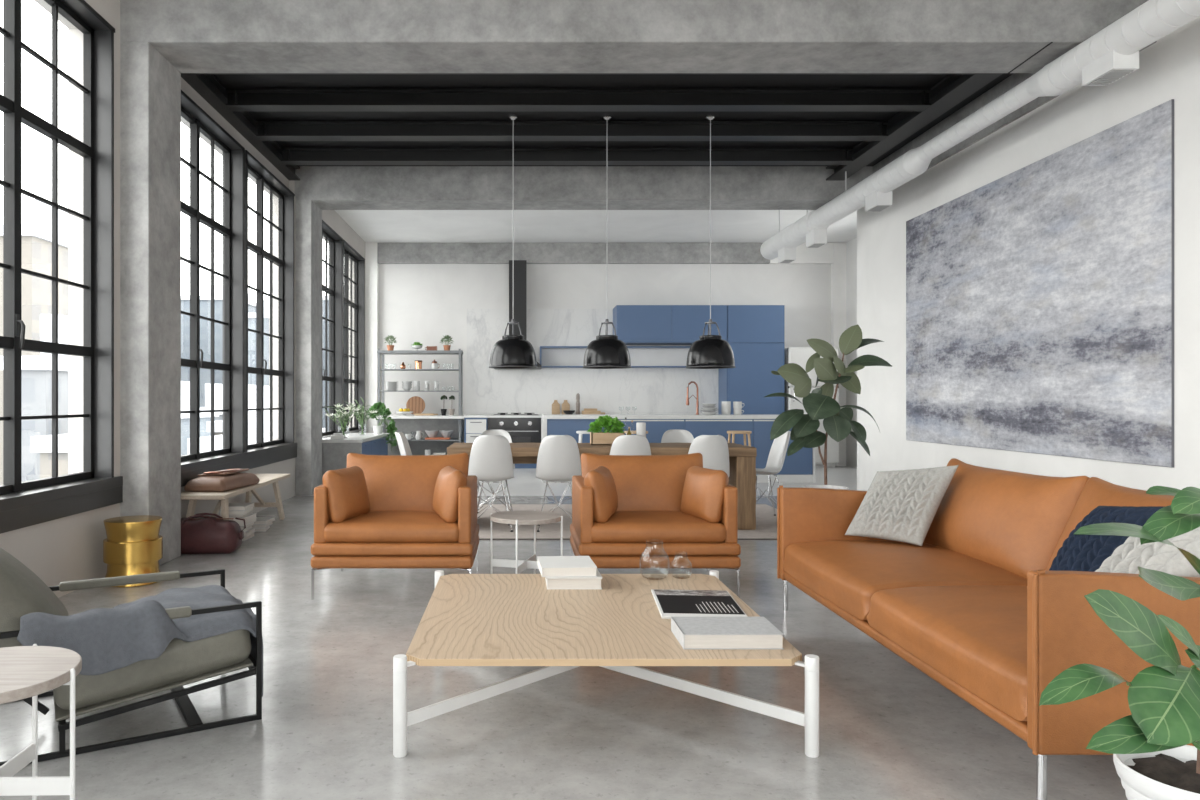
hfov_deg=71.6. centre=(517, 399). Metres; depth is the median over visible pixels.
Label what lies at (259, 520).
book
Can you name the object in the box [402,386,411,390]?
bowl
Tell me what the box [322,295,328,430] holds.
building
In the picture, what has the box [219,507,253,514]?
book
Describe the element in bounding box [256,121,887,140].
steel beam
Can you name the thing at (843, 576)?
seat cushion
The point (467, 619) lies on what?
coffee table
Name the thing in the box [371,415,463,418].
countertop
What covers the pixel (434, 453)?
book
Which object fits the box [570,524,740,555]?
cushion
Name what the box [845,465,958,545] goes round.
throw cushion
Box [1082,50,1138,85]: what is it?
air diffuser
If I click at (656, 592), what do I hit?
photograph
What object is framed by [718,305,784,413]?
tall cabinet
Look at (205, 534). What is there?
duffel bag
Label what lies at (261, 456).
trim
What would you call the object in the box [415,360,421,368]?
copper canister
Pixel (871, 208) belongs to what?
grille
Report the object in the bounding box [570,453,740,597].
armchair
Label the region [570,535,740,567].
cushion
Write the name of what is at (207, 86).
steel beam
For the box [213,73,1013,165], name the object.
ceiling
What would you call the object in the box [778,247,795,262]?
air diffuser
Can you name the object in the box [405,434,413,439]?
mug
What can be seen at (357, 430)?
trim
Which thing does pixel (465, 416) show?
countertop
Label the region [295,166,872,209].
beam
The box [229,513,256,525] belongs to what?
book
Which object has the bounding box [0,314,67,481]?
building
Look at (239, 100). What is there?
steel beam
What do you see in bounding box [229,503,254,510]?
book
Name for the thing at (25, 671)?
side table
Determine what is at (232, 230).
window
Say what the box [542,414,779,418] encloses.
island countertop
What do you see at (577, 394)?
pepper mill
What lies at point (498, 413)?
cooktop
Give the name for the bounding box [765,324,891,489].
rubber plant
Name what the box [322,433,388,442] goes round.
countertop
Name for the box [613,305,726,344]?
upper cabinet
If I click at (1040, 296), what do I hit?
wall art
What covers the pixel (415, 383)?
mug
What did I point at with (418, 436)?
pitcher
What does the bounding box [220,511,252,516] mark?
book
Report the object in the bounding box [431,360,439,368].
jar
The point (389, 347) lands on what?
potted plant
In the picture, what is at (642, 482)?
cushion
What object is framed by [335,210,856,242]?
ceiling
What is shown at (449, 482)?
cushion
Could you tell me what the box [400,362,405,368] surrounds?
copper vase
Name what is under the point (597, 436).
planter box
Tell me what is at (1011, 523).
cushion
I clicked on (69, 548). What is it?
wall
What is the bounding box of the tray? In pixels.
[425,437,450,439]
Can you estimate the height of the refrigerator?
2.130 m
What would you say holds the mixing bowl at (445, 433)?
on the tray
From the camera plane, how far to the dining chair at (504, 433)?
8.64 m
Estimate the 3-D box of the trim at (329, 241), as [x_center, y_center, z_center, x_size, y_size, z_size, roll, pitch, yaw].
[-2.893,-1.008,13.160,0.215,3.083,0.096,0,0,0]
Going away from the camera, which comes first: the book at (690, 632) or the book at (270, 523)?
the book at (690, 632)
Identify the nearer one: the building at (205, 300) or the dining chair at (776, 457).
the dining chair at (776, 457)
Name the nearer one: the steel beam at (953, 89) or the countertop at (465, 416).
the steel beam at (953, 89)
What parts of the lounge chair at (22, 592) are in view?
rail, frame, floor rail, cross rail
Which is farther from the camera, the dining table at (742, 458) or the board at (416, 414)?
the board at (416, 414)
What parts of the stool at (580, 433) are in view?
seat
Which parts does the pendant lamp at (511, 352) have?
lamp shade, cord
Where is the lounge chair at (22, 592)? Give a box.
[0,547,261,765]
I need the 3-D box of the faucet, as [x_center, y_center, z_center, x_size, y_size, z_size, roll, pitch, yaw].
[2.661,-0.033,12.577,0.204,0.508,0.101,0,0,0]
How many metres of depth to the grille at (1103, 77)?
5.50 m
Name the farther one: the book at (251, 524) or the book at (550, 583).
the book at (251, 524)
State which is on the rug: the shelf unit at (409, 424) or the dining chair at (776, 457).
the dining chair at (776, 457)
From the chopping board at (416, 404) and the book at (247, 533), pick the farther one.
the chopping board at (416, 404)
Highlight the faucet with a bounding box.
[686,381,698,414]
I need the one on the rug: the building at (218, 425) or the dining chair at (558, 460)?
the dining chair at (558, 460)
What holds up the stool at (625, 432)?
on the floor
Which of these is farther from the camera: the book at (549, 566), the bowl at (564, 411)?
the bowl at (564, 411)
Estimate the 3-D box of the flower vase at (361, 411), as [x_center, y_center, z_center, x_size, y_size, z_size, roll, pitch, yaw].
[-2.414,0.243,12.722,0.383,0.593,0.444,0,0,38]
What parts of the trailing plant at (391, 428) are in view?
pot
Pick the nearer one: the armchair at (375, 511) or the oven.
the armchair at (375, 511)
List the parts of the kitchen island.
panel, door, handle, door, door, handle, door, panel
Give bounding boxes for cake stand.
[395,411,413,415]
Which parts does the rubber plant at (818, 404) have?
pot, stem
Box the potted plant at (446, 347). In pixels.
[439,335,453,349]
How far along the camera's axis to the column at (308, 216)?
10.37 m
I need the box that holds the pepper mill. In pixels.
[576,393,579,413]
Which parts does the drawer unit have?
drawer, drawer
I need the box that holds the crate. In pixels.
[425,346,436,349]
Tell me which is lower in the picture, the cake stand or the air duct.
the cake stand
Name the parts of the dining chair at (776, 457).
leg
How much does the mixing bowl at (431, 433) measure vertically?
0.125 m
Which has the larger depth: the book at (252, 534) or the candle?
the candle
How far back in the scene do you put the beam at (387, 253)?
15.15 m
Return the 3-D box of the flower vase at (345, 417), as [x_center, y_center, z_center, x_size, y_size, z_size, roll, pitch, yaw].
[-2.507,0.276,11.870,0.433,0.527,0.520,0,0,15]
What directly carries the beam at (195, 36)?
attached to the ceiling at (229, 81)
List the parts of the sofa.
leg, armrest, rail, leg, armrest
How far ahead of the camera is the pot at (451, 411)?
14.68 m
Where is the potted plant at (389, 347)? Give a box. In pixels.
[384,335,396,349]
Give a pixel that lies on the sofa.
(978, 608)
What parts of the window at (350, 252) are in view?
frame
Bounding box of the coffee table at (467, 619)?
[393,570,818,757]
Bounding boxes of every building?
[0,199,67,484]
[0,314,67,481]
[31,434,67,478]
[181,285,255,406]
[181,381,218,454]
[187,385,268,453]
[200,384,222,420]
[206,420,222,435]
[248,300,268,385]
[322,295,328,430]
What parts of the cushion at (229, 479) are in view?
handle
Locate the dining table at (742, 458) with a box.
[447,443,756,529]
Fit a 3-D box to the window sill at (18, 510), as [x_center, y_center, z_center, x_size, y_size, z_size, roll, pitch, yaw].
[-2.882,0.624,3.792,0.235,0.182,3.995,0,0,0]
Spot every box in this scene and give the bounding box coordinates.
[331,435,343,438]
[586,415,624,444]
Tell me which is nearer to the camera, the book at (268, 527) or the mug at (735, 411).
the book at (268, 527)
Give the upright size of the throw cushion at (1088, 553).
0.375 m
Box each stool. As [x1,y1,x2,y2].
[103,515,162,587]
[576,431,591,442]
[624,431,647,434]
[727,431,751,446]
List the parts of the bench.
leg, leg, seat, leg, leg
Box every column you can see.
[120,42,180,565]
[295,200,321,495]
[365,242,377,432]
[831,242,845,465]
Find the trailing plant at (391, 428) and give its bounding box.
[367,402,396,450]
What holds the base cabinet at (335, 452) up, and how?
on the floor
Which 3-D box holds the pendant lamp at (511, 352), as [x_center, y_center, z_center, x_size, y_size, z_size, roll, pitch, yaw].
[-0.050,-1.631,8.530,0.505,2.599,0.505,0,0,0]
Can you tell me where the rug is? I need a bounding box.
[477,504,776,539]
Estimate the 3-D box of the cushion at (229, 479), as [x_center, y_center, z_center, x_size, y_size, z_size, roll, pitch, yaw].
[-2.535,0.675,7.120,0.359,0.155,0.730,0,0,6]
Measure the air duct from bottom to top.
0.857 m
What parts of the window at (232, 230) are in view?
handle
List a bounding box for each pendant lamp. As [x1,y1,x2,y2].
[489,114,537,368]
[582,114,631,368]
[685,114,735,368]
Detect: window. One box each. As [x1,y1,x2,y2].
[0,0,114,494]
[181,90,244,461]
[246,150,294,449]
[322,220,342,435]
[343,239,364,431]
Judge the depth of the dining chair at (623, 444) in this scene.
7.42 m
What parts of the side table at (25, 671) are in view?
leg, leg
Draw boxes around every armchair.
[311,453,478,599]
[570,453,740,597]
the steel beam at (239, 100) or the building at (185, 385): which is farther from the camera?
the building at (185, 385)
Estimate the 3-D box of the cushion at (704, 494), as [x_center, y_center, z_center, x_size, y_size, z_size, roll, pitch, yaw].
[1.177,0.595,5.235,0.196,0.328,0.460,0,0,-13]
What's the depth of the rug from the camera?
7.72 m
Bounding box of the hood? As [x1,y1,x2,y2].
[494,260,541,368]
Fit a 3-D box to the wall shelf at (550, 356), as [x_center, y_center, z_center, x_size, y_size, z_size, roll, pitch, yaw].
[2.042,-0.782,15.097,3.285,0.385,0.254,0,0,0]
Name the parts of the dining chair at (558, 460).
leg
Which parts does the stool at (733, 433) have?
seat, leg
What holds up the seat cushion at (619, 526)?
on the armchair at (624, 506)
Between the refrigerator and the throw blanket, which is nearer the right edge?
the refrigerator
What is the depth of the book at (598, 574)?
3.82 m
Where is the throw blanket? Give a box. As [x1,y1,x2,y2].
[17,585,262,696]
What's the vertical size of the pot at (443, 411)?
0.115 m
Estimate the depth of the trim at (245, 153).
8.45 m
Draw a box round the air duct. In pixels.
[760,0,1199,262]
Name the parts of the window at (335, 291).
frame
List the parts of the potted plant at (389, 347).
pot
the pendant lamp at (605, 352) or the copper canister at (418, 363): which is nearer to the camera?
the pendant lamp at (605, 352)
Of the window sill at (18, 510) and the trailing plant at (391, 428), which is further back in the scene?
the trailing plant at (391, 428)
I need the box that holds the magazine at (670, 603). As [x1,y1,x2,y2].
[651,589,747,618]
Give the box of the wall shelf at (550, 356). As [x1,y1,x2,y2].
[540,346,690,367]
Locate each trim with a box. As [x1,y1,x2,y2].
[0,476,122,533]
[181,443,296,486]
[223,150,246,451]
[322,429,366,437]
[329,241,343,430]
[873,73,1073,172]
[1007,42,1052,73]
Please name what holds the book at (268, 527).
on the floor
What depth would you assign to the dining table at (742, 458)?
7.55 m
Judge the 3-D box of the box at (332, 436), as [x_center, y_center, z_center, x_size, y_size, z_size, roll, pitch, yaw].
[-2.500,0.514,11.450,0.180,0.050,0.140,0,0,-10]
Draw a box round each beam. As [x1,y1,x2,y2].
[120,0,1156,72]
[181,73,299,180]
[194,73,975,73]
[226,89,930,111]
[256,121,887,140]
[281,147,852,164]
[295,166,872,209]
[377,243,769,263]
[769,243,832,263]
[826,73,1002,180]
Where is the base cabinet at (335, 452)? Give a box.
[322,433,388,483]
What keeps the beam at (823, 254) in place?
attached to the ceiling at (379, 226)
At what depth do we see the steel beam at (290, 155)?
9.60 m
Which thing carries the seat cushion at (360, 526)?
on the armchair at (375, 511)
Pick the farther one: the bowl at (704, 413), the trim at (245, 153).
the bowl at (704, 413)
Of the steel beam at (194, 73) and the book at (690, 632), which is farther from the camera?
the steel beam at (194, 73)
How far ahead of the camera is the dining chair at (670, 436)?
8.72 m
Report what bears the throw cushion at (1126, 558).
on the sofa
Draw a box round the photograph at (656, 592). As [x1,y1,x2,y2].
[653,589,729,595]
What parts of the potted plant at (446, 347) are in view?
pot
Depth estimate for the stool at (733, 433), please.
11.23 m
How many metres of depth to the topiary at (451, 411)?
14.69 m
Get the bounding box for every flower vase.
[325,402,361,437]
[353,398,378,433]
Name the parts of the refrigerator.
door, door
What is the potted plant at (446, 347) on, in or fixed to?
on the shelf unit at (409, 424)
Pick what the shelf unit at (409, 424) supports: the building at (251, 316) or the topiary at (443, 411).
the topiary at (443, 411)
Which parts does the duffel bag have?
handle, handle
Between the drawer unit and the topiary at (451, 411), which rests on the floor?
the drawer unit
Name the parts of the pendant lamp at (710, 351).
lamp shade, cord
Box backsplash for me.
[467,309,717,414]
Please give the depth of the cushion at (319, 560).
4.95 m
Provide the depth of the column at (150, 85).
5.83 m
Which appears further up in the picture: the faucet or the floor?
the faucet
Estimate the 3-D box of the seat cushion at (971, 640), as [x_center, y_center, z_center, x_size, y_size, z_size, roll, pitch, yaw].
[1.948,0.878,3.002,0.913,0.238,1.136,0,0,0]
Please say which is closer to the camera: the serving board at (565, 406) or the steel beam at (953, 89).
the steel beam at (953, 89)
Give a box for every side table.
[0,644,81,799]
[490,510,562,573]
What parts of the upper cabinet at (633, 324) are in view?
door, door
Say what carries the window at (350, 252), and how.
in the wall at (69, 548)
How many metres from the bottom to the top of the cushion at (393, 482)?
0.471 m
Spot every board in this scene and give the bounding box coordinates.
[406,396,424,414]
[415,413,437,415]
[552,400,559,413]
[562,400,569,413]
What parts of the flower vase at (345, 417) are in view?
stem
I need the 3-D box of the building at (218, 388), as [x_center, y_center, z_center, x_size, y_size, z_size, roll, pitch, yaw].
[-34.825,22.166,97.500,3.212,48.068,15.600,0,0,0]
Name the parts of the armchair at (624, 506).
armrest, leg, armrest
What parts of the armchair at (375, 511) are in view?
leg, armrest, leg, armrest, leg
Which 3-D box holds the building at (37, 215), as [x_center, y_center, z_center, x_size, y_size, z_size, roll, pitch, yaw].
[-37.074,15.401,67.000,4.228,61.598,14.600,0,0,0]
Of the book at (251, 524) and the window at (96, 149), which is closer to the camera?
the window at (96, 149)
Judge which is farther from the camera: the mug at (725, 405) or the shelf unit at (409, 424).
the shelf unit at (409, 424)
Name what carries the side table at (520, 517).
on the floor
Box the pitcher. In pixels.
[415,431,422,439]
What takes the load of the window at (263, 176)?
in the wall at (69, 548)
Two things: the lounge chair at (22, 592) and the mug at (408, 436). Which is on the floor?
the lounge chair at (22, 592)
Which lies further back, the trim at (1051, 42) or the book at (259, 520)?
the book at (259, 520)
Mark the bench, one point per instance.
(265, 479)
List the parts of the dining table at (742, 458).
leg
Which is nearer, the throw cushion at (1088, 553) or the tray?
the throw cushion at (1088, 553)
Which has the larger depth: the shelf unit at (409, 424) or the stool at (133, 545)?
the shelf unit at (409, 424)
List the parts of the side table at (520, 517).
leg, leg, leg, leg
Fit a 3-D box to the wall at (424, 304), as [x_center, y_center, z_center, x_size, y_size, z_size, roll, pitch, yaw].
[1.705,-0.865,13.190,8.990,4.130,4.520,0,0,0]
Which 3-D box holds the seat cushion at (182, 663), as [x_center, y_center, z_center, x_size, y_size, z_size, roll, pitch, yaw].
[-1.445,0.949,3.229,0.673,0.271,0.650,0,0,-30]
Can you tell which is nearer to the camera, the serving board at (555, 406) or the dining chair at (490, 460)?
the dining chair at (490, 460)
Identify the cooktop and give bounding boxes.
[494,413,537,414]
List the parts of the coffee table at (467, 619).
leg, leg, leg, leg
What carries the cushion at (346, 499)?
on the armchair at (375, 511)
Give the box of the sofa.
[777,458,1199,799]
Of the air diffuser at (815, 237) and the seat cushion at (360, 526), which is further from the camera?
the air diffuser at (815, 237)
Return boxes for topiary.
[440,395,447,414]
[449,395,454,414]
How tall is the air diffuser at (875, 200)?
0.200 m
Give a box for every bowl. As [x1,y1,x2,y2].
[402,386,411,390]
[411,342,422,349]
[425,430,438,437]
[440,430,453,437]
[563,410,574,413]
[701,412,716,414]
[702,403,716,405]
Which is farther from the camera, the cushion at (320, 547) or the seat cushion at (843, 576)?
the cushion at (320, 547)
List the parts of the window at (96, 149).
handle, casing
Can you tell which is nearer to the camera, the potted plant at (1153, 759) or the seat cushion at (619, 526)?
the potted plant at (1153, 759)
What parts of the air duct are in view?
hanger rod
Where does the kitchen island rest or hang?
on the floor
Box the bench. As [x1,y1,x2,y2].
[181,474,290,519]
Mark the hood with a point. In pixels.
(520, 266)
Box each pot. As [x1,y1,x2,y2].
[441,409,446,414]
[449,409,454,414]
[1113,745,1199,799]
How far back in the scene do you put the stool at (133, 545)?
5.33 m
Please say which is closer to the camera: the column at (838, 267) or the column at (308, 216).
the column at (308, 216)
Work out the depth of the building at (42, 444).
42.00 m
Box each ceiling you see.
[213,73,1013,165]
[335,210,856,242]
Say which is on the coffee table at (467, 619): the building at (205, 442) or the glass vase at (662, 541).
the glass vase at (662, 541)
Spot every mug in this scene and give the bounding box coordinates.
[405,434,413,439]
[413,381,419,385]
[413,386,419,390]
[425,449,430,454]
[721,401,730,414]
[733,402,744,408]
[733,409,743,414]
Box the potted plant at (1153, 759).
[1039,486,1199,799]
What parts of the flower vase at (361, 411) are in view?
stem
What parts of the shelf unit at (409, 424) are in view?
post, post, shelf, shelf, shelf, panel, shelf, post, post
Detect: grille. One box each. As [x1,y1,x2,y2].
[808,244,823,247]
[869,206,888,210]
[1088,70,1133,84]
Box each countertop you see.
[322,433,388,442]
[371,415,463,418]
[464,415,541,417]
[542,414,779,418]
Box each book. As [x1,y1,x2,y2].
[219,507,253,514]
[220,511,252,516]
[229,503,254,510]
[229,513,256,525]
[240,522,254,529]
[242,533,253,540]
[244,527,254,536]
[252,522,272,527]
[254,517,274,523]
[255,526,269,531]
[433,452,446,454]
[537,556,596,576]
[545,568,601,578]
[545,569,601,588]
[671,617,783,648]
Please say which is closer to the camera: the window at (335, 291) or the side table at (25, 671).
the side table at (25, 671)
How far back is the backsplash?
15.22 m
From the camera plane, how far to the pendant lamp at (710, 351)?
8.38 m
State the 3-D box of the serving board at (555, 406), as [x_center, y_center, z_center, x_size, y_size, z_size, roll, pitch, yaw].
[0.694,0.135,15.179,0.150,0.270,0.058,0,0,0]
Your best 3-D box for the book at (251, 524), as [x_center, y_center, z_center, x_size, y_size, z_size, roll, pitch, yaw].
[-2.430,1.084,7.141,0.215,0.026,0.273,0,0,3]
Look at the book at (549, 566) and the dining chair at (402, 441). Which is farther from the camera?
the dining chair at (402, 441)
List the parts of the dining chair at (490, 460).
leg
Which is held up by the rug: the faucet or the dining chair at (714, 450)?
the dining chair at (714, 450)
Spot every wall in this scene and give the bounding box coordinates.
[0,0,364,597]
[378,237,856,467]
[857,17,1199,490]
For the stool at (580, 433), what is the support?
on the floor
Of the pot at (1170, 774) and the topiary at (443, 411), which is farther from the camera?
the topiary at (443, 411)
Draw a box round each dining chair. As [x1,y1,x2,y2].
[395,432,411,454]
[468,435,513,531]
[477,430,514,512]
[536,435,581,531]
[610,435,650,454]
[661,430,693,442]
[688,435,729,476]
[756,431,790,515]
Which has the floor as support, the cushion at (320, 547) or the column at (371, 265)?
the column at (371, 265)
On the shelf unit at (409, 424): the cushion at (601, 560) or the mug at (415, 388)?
the mug at (415, 388)
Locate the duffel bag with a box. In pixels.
[181,513,245,553]
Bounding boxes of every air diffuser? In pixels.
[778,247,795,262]
[806,228,826,247]
[865,190,891,210]
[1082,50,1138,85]
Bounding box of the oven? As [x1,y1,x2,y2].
[488,418,540,467]
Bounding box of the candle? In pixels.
[636,422,645,436]
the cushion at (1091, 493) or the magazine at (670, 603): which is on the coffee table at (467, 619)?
the magazine at (670, 603)
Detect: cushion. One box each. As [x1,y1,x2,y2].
[0,547,67,647]
[53,629,250,709]
[184,468,259,491]
[311,523,478,555]
[311,535,478,567]
[322,466,369,522]
[324,511,458,542]
[346,453,468,510]
[433,466,466,522]
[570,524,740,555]
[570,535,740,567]
[581,453,702,510]
[584,466,617,522]
[591,511,725,542]
[681,466,728,522]
[782,540,1026,619]
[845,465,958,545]
[867,585,1026,720]
[924,458,1089,578]
[1045,477,1174,570]
[1049,506,1163,571]
[1095,527,1199,577]
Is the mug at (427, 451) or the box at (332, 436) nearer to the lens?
the box at (332, 436)
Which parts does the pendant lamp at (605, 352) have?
lamp shade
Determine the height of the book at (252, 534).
0.034 m
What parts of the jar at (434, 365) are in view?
glass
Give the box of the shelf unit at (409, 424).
[371,349,463,454]
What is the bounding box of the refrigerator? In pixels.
[785,347,838,467]
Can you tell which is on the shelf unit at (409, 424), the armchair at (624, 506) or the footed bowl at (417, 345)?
the footed bowl at (417, 345)
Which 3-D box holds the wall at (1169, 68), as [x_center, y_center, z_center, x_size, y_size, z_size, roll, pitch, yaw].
[5.340,-0.865,2.965,1.720,4.130,15.930,0,0,0]
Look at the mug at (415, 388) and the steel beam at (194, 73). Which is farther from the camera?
the mug at (415, 388)
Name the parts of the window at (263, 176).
handle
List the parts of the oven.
door, handle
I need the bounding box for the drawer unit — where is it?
[464,418,487,442]
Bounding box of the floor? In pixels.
[0,466,1127,799]
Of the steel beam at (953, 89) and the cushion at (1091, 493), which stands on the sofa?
the cushion at (1091, 493)
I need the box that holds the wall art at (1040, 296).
[906,99,1173,467]
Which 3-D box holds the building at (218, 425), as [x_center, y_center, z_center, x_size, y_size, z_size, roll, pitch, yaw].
[-22.191,22.549,69.500,2.099,47.301,15.600,0,0,0]
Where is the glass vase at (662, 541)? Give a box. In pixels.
[639,541,669,579]
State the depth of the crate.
14.70 m
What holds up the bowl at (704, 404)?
on the bowl
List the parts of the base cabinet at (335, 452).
panel, drawer, drawer, drawer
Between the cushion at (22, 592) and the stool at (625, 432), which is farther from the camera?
the stool at (625, 432)
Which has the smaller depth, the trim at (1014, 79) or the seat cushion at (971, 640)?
the seat cushion at (971, 640)
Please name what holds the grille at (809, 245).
attached to the air duct
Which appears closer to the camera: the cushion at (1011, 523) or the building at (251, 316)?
the cushion at (1011, 523)
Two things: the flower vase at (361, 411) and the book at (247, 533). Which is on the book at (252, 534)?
the book at (247, 533)
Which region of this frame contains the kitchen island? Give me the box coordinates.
[541,414,814,482]
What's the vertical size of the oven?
0.889 m
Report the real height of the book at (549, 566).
0.043 m
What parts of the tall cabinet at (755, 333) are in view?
door, door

